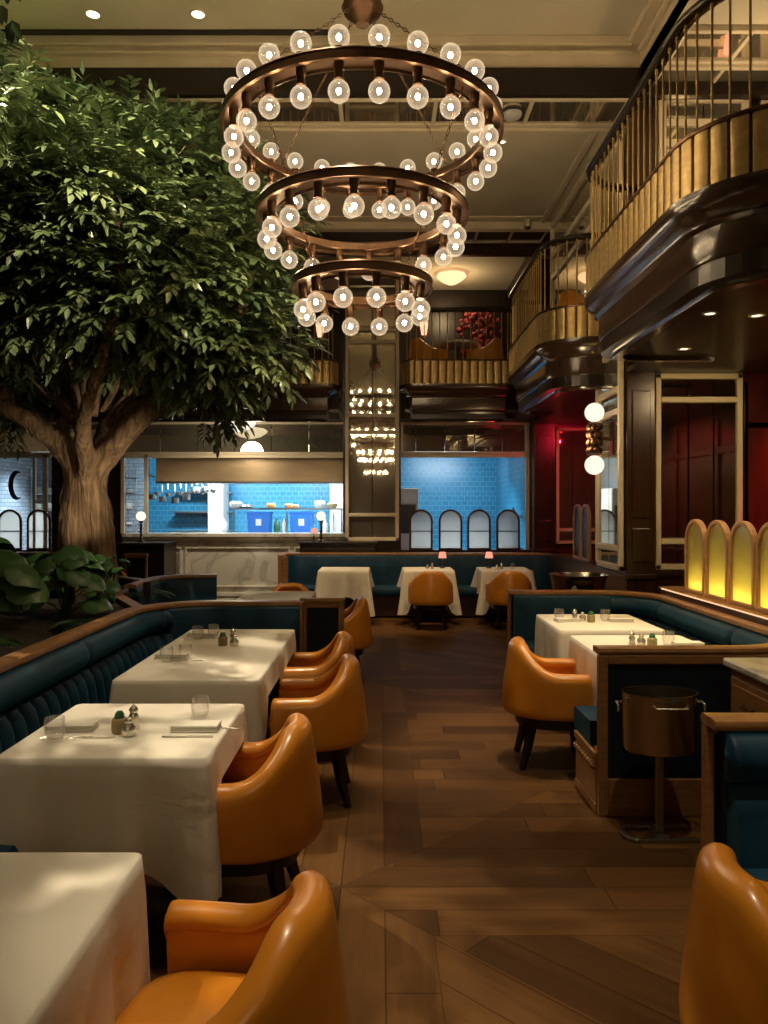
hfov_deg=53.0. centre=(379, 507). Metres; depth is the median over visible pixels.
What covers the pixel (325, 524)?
bottle
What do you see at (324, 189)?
socket
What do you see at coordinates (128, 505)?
plate stack
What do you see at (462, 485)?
wall
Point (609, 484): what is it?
wall mirror
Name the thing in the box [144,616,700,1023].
floor
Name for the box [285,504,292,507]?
bread loaf
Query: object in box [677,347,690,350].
recessed light
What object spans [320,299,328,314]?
socket
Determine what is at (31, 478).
wire shelf
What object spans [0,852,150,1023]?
tablecloth
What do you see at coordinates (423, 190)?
socket
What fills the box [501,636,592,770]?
dining chair
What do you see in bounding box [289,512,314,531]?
storage bin
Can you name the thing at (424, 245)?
socket
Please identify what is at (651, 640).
jar
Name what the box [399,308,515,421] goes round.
balcony
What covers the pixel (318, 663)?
dining chair
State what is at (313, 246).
socket
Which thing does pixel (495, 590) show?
dining chair
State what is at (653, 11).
trim
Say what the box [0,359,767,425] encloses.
ceiling
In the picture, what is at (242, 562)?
counter
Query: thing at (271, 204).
socket
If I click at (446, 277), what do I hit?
ceiling light
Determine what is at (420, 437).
wall mirror
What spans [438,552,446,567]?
table lamp
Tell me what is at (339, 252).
socket
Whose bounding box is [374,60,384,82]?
socket
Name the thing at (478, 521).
screen
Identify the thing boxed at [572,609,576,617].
pepper mill
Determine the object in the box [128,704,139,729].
pepper mill
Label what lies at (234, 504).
tub
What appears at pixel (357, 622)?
dining chair
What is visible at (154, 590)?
fern
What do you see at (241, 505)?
bowl
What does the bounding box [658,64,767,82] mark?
mirror
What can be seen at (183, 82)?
ceiling beam
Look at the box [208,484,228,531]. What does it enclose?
tall cabinet
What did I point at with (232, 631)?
pepper mill
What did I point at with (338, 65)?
socket
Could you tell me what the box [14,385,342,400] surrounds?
floor
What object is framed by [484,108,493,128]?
socket
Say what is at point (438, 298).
trim
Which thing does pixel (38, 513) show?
screen
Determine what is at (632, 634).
pepper mill
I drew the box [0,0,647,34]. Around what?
ceiling
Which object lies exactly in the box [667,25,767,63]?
mirror
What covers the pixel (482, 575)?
tablecloth
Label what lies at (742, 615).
trim
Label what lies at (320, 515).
table lamp
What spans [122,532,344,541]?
countertop
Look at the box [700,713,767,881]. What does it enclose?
banquette
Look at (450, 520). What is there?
arched window
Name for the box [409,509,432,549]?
screen
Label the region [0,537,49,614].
plant
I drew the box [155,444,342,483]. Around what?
range hood
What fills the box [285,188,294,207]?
socket
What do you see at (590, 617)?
jar
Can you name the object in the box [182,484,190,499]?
saucepan
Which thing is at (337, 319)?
wall
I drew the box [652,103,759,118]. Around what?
wall
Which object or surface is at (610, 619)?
folded napkin
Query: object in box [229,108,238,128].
socket
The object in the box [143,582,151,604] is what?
spotlight
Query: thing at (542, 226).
trim
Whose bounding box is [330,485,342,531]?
refrigerator
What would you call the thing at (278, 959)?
dining chair
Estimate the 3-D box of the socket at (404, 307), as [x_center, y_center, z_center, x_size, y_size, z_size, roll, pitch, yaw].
[0.183,-1.518,5.795,0.064,0.115,0.062,0,0,0]
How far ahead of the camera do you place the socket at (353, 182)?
4.80 m
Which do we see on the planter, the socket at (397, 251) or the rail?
the rail
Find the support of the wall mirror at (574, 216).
attached to the trim at (542, 226)
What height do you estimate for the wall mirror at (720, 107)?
2.200 m
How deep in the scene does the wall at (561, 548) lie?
12.30 m
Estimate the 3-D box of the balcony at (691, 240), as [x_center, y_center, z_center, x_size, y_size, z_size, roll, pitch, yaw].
[2.565,-2.093,5.500,1.670,1.626,3.000,0,0,0]
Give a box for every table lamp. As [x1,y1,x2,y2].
[136,511,145,541]
[311,528,316,541]
[316,511,325,541]
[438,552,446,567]
[485,552,492,567]
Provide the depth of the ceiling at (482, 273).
12.70 m
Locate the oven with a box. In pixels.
[401,488,417,548]
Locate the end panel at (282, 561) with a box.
[278,555,287,583]
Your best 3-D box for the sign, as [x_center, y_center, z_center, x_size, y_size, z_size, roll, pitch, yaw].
[-5.927,-0.370,12.492,0.206,0.480,0.006,0,0,0]
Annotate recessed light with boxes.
[84,8,101,19]
[189,8,206,19]
[500,139,507,144]
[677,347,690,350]
[701,311,718,315]
[748,313,765,317]
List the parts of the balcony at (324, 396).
cornice, handrail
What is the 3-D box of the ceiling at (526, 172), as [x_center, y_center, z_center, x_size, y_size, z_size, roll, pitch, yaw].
[-0.950,-4.025,9.365,11.300,0.150,2.770,0,0,0]
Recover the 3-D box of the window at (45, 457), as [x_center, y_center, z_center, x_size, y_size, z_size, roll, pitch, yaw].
[-5.965,-0.095,12.490,1.270,1.550,0.060,0,0,0]
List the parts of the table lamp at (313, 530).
lamp shade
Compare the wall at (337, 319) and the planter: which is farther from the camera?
the wall at (337, 319)
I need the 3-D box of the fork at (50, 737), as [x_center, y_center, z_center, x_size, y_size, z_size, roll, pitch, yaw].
[-1.218,0.890,2.990,0.195,0.003,0.022,0,0,-6]
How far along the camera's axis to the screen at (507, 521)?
12.46 m
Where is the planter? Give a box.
[115,580,132,608]
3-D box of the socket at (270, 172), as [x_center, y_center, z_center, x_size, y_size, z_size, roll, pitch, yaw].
[-0.857,-2.607,6.061,0.064,0.115,0.062,0,0,0]
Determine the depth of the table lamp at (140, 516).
11.97 m
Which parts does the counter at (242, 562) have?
moulding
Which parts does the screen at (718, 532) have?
glass pane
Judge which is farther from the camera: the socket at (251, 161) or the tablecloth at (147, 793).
the socket at (251, 161)
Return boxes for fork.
[40,736,90,738]
[170,660,202,660]
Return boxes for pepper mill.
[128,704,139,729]
[229,628,235,642]
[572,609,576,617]
[628,631,635,644]
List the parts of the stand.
handle, stem, handle, handle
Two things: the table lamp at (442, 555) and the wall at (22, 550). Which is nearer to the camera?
the table lamp at (442, 555)
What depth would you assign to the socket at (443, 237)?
5.78 m
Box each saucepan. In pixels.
[149,494,155,499]
[158,484,166,501]
[171,498,178,502]
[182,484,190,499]
[193,484,201,492]
[204,487,211,491]
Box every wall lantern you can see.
[316,322,323,336]
[420,320,427,334]
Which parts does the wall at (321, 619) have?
trim, fabric panel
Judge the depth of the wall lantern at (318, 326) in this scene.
13.86 m
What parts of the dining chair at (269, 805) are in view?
seat, seat frame, leg, leg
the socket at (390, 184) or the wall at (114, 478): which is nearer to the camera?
the socket at (390, 184)
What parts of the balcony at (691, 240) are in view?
handrail, cornice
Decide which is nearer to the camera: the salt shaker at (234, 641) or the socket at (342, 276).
the salt shaker at (234, 641)
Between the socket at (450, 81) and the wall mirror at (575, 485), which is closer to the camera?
the socket at (450, 81)
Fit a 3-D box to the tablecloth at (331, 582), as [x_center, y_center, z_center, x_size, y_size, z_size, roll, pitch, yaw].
[-0.520,1.212,11.300,0.931,0.638,0.950,0,0,0]
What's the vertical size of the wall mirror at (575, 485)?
1.850 m
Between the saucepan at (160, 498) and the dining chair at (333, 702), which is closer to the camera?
the dining chair at (333, 702)
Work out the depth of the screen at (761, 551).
5.08 m
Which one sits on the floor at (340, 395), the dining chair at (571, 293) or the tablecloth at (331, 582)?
the dining chair at (571, 293)
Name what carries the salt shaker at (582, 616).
on the tablecloth at (552, 638)
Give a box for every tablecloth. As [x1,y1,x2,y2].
[0,704,247,900]
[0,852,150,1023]
[109,629,295,741]
[236,591,316,599]
[315,567,374,616]
[397,567,461,614]
[471,567,536,614]
[534,614,664,657]
[568,635,691,705]
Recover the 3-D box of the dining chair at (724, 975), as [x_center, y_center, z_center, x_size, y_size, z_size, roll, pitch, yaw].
[1.025,1.254,1.854,0.571,0.802,0.622,0,0,5]
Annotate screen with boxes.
[0,509,21,549]
[27,509,50,549]
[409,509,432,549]
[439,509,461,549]
[467,509,490,549]
[496,509,519,549]
[573,504,581,558]
[581,504,590,561]
[684,519,706,596]
[705,520,729,602]
[728,521,756,609]
[755,523,767,613]
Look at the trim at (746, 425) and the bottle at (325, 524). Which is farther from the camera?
the bottle at (325, 524)
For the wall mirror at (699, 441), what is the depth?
7.62 m
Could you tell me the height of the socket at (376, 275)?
0.115 m
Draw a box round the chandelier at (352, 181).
[220,0,503,332]
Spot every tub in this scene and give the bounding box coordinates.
[230,501,241,507]
[315,500,324,507]
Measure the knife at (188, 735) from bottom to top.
0.004 m
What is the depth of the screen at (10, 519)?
12.46 m
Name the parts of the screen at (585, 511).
glass pane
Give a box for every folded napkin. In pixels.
[44,720,98,732]
[154,652,189,658]
[170,720,221,731]
[187,631,216,636]
[554,617,580,622]
[607,617,633,621]
[671,641,704,644]
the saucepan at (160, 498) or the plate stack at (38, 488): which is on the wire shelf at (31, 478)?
the plate stack at (38, 488)
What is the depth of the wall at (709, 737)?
2.69 m
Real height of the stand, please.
0.730 m
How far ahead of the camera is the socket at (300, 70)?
4.62 m
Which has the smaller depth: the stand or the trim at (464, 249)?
the stand
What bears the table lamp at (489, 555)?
on the tablecloth at (482, 575)
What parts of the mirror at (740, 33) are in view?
pane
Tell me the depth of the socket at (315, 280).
5.18 m
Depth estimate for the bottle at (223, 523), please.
14.10 m
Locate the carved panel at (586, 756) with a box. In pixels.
[573,730,596,812]
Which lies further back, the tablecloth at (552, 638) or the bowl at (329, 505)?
the bowl at (329, 505)
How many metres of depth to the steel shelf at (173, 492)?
15.60 m
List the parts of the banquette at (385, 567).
wood rail, seat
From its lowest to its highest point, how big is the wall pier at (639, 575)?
5.600 m
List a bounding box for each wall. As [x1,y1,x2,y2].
[0,458,41,548]
[16,549,529,551]
[18,397,529,551]
[19,307,527,395]
[42,458,143,548]
[124,554,147,578]
[149,458,495,548]
[300,598,344,651]
[496,458,524,548]
[507,594,512,649]
[550,554,598,589]
[555,425,594,559]
[597,654,767,815]
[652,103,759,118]
[661,375,767,538]
[701,723,717,848]
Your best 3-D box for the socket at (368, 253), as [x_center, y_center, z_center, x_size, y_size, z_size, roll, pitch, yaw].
[-0.088,-2.018,6.176,0.064,0.115,0.062,0,0,0]
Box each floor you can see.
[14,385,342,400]
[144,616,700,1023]
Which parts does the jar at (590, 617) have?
glass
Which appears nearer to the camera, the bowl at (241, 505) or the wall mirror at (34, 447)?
the wall mirror at (34, 447)
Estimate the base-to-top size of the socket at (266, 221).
0.115 m
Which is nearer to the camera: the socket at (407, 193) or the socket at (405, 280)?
the socket at (405, 280)
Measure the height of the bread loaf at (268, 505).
0.090 m
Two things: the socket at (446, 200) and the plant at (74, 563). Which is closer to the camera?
the socket at (446, 200)
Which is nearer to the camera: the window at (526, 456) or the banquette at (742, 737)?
the banquette at (742, 737)
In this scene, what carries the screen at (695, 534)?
on the trim at (680, 589)
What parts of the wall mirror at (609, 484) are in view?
pane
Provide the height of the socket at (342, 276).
0.115 m
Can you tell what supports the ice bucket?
on the floor at (468, 885)
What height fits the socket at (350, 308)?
0.115 m
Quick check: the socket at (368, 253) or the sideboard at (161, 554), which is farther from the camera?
the sideboard at (161, 554)
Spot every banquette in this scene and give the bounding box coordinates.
[0,600,299,851]
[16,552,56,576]
[123,574,216,604]
[277,552,558,615]
[507,590,767,748]
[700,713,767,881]
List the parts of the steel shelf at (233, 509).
post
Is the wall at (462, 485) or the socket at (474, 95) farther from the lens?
the wall at (462, 485)
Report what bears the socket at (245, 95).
attached to the chandelier at (352, 181)
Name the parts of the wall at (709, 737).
fabric panel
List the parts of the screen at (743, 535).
glass pane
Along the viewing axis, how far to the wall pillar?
12.43 m
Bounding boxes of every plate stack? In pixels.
[37,487,42,493]
[126,503,132,509]
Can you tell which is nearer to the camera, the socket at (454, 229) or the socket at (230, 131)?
the socket at (230, 131)
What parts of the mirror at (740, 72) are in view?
pane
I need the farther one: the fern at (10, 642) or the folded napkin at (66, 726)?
the fern at (10, 642)
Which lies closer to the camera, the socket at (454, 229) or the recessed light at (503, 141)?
the socket at (454, 229)
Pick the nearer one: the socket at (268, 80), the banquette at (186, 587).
the socket at (268, 80)
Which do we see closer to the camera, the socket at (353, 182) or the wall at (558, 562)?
the socket at (353, 182)
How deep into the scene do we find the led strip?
5.56 m
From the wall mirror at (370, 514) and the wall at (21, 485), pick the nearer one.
the wall mirror at (370, 514)
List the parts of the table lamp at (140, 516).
stem, globe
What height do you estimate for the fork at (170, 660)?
0.003 m
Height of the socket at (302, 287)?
0.115 m
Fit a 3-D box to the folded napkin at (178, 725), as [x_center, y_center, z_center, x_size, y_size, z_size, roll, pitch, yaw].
[-0.740,0.878,3.100,0.190,0.026,0.090,0,0,0]
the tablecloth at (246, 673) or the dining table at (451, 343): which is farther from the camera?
the dining table at (451, 343)
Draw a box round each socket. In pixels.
[227,126,235,144]
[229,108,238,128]
[233,142,241,160]
[241,91,250,112]
[247,157,255,173]
[262,213,270,230]
[264,76,273,98]
[267,169,274,184]
[267,200,276,218]
[269,225,277,241]
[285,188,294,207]
[285,236,292,251]
[296,65,305,87]
[298,283,307,300]
[302,292,310,308]
[308,244,315,258]
[311,275,320,292]
[313,180,322,199]
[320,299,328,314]
[323,188,325,199]
[333,60,343,82]
[336,249,343,259]
[338,271,347,287]
[346,304,354,318]
[347,188,353,202]
[349,178,358,196]
[365,250,372,258]
[372,271,380,287]
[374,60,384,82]
[375,304,382,318]
[376,188,382,202]
[386,179,395,198]
[394,247,401,261]
[400,299,408,314]
[401,275,409,292]
[404,189,410,199]
[412,65,422,87]
[415,292,423,307]
[416,283,424,299]
[419,185,428,204]
[419,241,427,256]
[439,233,447,248]
[442,196,450,215]
[445,76,455,98]
[451,222,459,238]
[452,209,461,226]
[453,169,460,185]
[470,91,479,112]
[471,157,479,173]
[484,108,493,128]
[484,142,491,160]
[488,126,497,144]
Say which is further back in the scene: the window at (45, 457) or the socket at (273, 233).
the window at (45, 457)
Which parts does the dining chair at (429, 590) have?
leg, leg, seat frame, leg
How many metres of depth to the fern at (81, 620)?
5.41 m
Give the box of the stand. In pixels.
[615,685,705,842]
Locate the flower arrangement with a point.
(474, 316)
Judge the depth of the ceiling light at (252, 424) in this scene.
11.76 m
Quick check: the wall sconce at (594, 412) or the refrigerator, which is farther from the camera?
the refrigerator
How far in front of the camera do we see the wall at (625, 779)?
4.13 m
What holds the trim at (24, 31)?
attached to the ceiling at (423, 17)
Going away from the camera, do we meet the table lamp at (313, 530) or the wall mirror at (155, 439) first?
the table lamp at (313, 530)
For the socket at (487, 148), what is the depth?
5.60 m
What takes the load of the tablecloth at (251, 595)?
on the dining table
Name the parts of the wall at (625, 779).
fabric panel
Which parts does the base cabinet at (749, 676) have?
handle, drawer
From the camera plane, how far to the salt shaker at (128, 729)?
3.00 m
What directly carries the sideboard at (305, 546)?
on the floor at (468, 885)
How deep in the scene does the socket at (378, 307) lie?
5.89 m
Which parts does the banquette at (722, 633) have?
seat, wood rail, backrest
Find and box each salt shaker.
[121,717,136,736]
[230,635,238,646]
[579,612,585,620]
[637,634,645,644]
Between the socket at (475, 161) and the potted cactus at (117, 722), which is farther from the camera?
the socket at (475, 161)
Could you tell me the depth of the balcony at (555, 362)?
8.44 m
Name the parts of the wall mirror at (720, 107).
pane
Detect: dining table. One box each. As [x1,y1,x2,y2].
[145,886,177,935]
[344,597,346,609]
[435,339,477,358]
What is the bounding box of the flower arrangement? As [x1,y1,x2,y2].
[456,312,504,356]
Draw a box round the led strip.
[661,588,767,619]
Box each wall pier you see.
[529,259,556,552]
[598,105,657,592]
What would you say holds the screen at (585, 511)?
on the wall at (558, 562)
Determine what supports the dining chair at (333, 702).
on the floor at (468, 885)
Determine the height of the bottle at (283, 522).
0.280 m
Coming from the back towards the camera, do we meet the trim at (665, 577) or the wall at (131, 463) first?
the wall at (131, 463)
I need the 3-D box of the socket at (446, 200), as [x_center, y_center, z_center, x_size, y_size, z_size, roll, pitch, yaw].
[0.442,-2.018,5.130,0.064,0.115,0.062,0,0,0]
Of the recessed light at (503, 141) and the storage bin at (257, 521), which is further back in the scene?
the storage bin at (257, 521)
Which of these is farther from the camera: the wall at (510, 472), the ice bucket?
the wall at (510, 472)
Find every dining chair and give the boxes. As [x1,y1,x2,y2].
[115,870,349,1023]
[216,713,322,897]
[267,654,367,807]
[271,583,308,590]
[275,631,354,697]
[344,596,372,684]
[408,338,446,358]
[408,571,452,629]
[466,338,504,358]
[485,571,531,629]
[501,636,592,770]
[556,289,582,306]
[679,842,767,1023]
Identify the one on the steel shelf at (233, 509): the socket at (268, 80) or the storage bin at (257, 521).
the storage bin at (257, 521)
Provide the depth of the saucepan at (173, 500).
13.34 m
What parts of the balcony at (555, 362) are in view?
handrail, cornice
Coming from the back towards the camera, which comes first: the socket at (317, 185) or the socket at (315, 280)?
the socket at (315, 280)
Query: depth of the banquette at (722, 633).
6.00 m
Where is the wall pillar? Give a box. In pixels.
[343,279,400,551]
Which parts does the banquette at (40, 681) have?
backrest, seat, wood rail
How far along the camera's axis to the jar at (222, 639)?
4.98 m
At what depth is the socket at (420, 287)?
5.36 m
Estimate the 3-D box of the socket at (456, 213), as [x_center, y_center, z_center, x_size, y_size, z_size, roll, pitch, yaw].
[0.534,-2.018,5.346,0.064,0.115,0.062,0,0,0]
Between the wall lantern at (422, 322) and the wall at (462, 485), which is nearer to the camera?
the wall lantern at (422, 322)
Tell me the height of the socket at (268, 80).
0.115 m
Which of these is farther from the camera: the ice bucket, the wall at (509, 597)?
the ice bucket
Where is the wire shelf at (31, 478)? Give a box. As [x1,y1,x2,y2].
[30,468,142,542]
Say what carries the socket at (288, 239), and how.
attached to the chandelier at (352, 181)
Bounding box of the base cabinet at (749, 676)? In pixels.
[723,658,767,712]
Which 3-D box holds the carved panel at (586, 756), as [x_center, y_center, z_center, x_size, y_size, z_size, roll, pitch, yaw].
[1.166,1.485,4.375,0.048,0.330,0.430,0,0,0]
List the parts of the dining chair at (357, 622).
seat frame, leg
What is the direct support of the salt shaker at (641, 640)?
on the tablecloth at (580, 646)
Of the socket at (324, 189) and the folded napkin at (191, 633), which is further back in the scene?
the socket at (324, 189)
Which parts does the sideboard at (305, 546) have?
door, door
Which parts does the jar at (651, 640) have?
glass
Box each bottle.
[221,518,226,531]
[274,518,279,531]
[282,518,285,531]
[322,518,327,531]
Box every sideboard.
[115,541,176,576]
[299,541,376,552]
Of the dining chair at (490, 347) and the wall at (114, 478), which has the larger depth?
the wall at (114, 478)
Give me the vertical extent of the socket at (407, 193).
0.115 m
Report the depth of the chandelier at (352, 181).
5.12 m
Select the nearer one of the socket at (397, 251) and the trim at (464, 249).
the socket at (397, 251)
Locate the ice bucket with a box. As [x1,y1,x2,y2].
[548,572,608,589]
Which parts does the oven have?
door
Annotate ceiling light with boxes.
[231,422,255,431]
[437,271,465,284]
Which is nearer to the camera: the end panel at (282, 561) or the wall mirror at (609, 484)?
the wall mirror at (609, 484)
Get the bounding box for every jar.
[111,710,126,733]
[218,632,227,645]
[587,611,594,622]
[647,633,656,644]
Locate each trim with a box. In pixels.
[0,0,671,55]
[0,29,342,34]
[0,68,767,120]
[204,127,610,231]
[255,232,549,256]
[282,257,539,306]
[640,0,697,75]
[655,570,683,593]
[658,586,767,617]
[661,589,767,625]
[743,382,767,520]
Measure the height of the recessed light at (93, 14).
0.008 m
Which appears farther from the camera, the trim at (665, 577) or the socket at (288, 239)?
the trim at (665, 577)
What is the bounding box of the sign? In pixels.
[8,470,20,499]
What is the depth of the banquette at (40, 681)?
4.59 m
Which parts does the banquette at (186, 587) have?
panel, wood rail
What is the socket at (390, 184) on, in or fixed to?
attached to the chandelier at (352, 181)
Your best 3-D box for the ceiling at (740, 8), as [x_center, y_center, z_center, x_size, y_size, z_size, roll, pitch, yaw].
[3.600,-4.180,-0.510,2.200,0.140,16.980,0,0,0]
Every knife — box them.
[62,736,114,738]
[162,735,212,736]
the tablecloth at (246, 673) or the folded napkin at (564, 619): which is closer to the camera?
the tablecloth at (246, 673)
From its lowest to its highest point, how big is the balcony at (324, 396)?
1.626 m
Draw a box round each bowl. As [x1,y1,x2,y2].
[239,504,253,507]
[327,503,336,507]
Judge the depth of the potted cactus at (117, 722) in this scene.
3.04 m
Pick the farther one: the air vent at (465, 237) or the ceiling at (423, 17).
the air vent at (465, 237)
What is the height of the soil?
0.089 m
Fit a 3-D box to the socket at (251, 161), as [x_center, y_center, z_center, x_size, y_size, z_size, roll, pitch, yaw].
[-0.977,-2.607,5.853,0.064,0.115,0.062,0,0,0]
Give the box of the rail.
[115,576,142,607]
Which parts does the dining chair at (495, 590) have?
leg, seat frame, leg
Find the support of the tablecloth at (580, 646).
on the dining table
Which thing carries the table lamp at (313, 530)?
on the sideboard at (305, 546)
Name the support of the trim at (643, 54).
attached to the ceiling at (423, 17)
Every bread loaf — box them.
[266,503,275,507]
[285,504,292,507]
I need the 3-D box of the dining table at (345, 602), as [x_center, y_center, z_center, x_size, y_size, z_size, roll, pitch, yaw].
[-0.520,1.275,11.300,0.700,0.750,0.700,0,0,0]
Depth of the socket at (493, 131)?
5.36 m
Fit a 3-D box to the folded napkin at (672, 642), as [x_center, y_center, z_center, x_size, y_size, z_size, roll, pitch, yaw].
[1.990,0.878,4.980,0.190,0.026,0.090,0,0,0]
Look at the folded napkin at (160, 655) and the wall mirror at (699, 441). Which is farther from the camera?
the wall mirror at (699, 441)
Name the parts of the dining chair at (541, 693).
leg, leg, seat frame, leg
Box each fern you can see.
[0,638,22,646]
[50,618,98,631]
[99,589,175,601]
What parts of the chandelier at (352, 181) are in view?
chain, chain, chain, chain, chain, chain, chain, chain, chain, chain, chain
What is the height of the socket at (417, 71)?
0.115 m
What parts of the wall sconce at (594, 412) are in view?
globe, globe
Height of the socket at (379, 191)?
0.115 m
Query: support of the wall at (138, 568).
on the floor at (468, 885)
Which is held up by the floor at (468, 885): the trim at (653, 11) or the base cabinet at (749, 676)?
the base cabinet at (749, 676)
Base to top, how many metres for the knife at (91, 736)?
0.004 m
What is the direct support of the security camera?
attached to the ceiling at (526, 172)
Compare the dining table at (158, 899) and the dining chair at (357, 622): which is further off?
the dining chair at (357, 622)
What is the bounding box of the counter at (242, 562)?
[122,532,344,599]
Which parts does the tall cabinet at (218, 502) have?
door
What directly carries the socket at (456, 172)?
attached to the chandelier at (352, 181)
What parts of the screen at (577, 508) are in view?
glass pane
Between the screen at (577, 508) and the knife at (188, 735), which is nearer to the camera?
the knife at (188, 735)
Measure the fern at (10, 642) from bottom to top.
0.051 m
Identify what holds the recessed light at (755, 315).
attached to the balcony at (691, 240)
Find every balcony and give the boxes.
[55,308,339,421]
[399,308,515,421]
[507,232,604,414]
[583,0,767,361]
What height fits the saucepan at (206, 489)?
0.270 m
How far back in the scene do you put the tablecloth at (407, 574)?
10.91 m
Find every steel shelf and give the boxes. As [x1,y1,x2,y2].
[171,492,232,531]
[231,508,342,531]
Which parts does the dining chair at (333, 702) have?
seat, seat frame, leg, leg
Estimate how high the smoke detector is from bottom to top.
0.050 m
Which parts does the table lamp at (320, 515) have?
stem, globe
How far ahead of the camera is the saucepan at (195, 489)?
13.34 m
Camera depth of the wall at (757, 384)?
7.68 m
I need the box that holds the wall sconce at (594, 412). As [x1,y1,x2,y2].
[585,403,613,474]
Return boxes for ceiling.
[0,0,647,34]
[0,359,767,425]
[97,134,606,221]
[252,257,549,289]
[640,0,767,73]
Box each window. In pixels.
[0,454,51,547]
[121,454,342,532]
[401,422,528,549]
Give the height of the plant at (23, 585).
0.561 m
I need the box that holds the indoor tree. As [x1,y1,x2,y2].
[0,0,333,595]
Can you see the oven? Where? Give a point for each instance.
(409, 496)
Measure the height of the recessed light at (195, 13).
0.008 m
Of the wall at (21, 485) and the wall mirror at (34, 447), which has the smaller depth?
the wall mirror at (34, 447)
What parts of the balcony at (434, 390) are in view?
cornice, handrail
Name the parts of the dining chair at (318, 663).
seat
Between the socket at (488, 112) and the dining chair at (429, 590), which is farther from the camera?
the dining chair at (429, 590)
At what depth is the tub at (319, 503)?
14.12 m
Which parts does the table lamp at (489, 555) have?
lamp shade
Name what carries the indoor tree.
in the planter
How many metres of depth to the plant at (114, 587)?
6.45 m
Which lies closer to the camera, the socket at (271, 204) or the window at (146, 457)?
the socket at (271, 204)
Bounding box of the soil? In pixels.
[0,580,124,656]
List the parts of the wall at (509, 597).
fabric panel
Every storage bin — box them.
[246,512,273,531]
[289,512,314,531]
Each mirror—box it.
[0,422,97,453]
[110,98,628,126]
[125,422,342,453]
[345,276,398,540]
[401,422,527,453]
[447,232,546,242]
[550,157,592,307]
[556,427,594,543]
[595,137,623,571]
[655,373,742,569]
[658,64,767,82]
[658,100,748,163]
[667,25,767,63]
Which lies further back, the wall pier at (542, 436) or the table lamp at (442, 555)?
the wall pier at (542, 436)
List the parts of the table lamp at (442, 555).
lamp shade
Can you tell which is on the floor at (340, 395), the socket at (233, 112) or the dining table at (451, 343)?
the dining table at (451, 343)
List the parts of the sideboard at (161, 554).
door, door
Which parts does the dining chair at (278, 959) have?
seat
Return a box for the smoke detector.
[503,109,521,121]
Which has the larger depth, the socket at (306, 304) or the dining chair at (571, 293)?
the dining chair at (571, 293)
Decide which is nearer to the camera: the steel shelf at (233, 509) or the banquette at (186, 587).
the banquette at (186, 587)
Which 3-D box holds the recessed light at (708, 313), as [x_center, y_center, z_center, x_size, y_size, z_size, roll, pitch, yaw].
[2.217,-1.306,5.172,0.110,0.008,0.110,0,0,0]
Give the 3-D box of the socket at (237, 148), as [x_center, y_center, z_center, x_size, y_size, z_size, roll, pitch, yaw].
[-1.039,-2.607,5.620,0.064,0.115,0.062,0,0,0]
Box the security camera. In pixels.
[524,219,530,229]
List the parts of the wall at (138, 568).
fabric panel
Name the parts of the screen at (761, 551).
glass pane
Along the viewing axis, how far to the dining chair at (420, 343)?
11.73 m
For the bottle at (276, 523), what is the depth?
14.10 m
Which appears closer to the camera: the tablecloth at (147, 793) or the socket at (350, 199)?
the tablecloth at (147, 793)
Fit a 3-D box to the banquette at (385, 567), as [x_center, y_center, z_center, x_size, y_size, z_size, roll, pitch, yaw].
[0.731,1.157,11.507,4.566,0.925,1.089,0,0,0]
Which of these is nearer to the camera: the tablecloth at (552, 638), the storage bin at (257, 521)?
the tablecloth at (552, 638)
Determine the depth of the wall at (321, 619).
6.03 m
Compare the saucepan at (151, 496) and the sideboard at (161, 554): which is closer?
the sideboard at (161, 554)
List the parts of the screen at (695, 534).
glass pane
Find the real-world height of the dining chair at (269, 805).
0.802 m
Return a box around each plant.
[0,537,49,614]
[0,549,49,614]
[26,545,112,618]
[85,554,130,603]
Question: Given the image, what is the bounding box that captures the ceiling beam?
[8,44,639,67]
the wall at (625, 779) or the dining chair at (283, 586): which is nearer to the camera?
the wall at (625, 779)
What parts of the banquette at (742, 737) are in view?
panel, wood rail, backrest, seat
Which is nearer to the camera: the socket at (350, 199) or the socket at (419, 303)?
the socket at (419, 303)

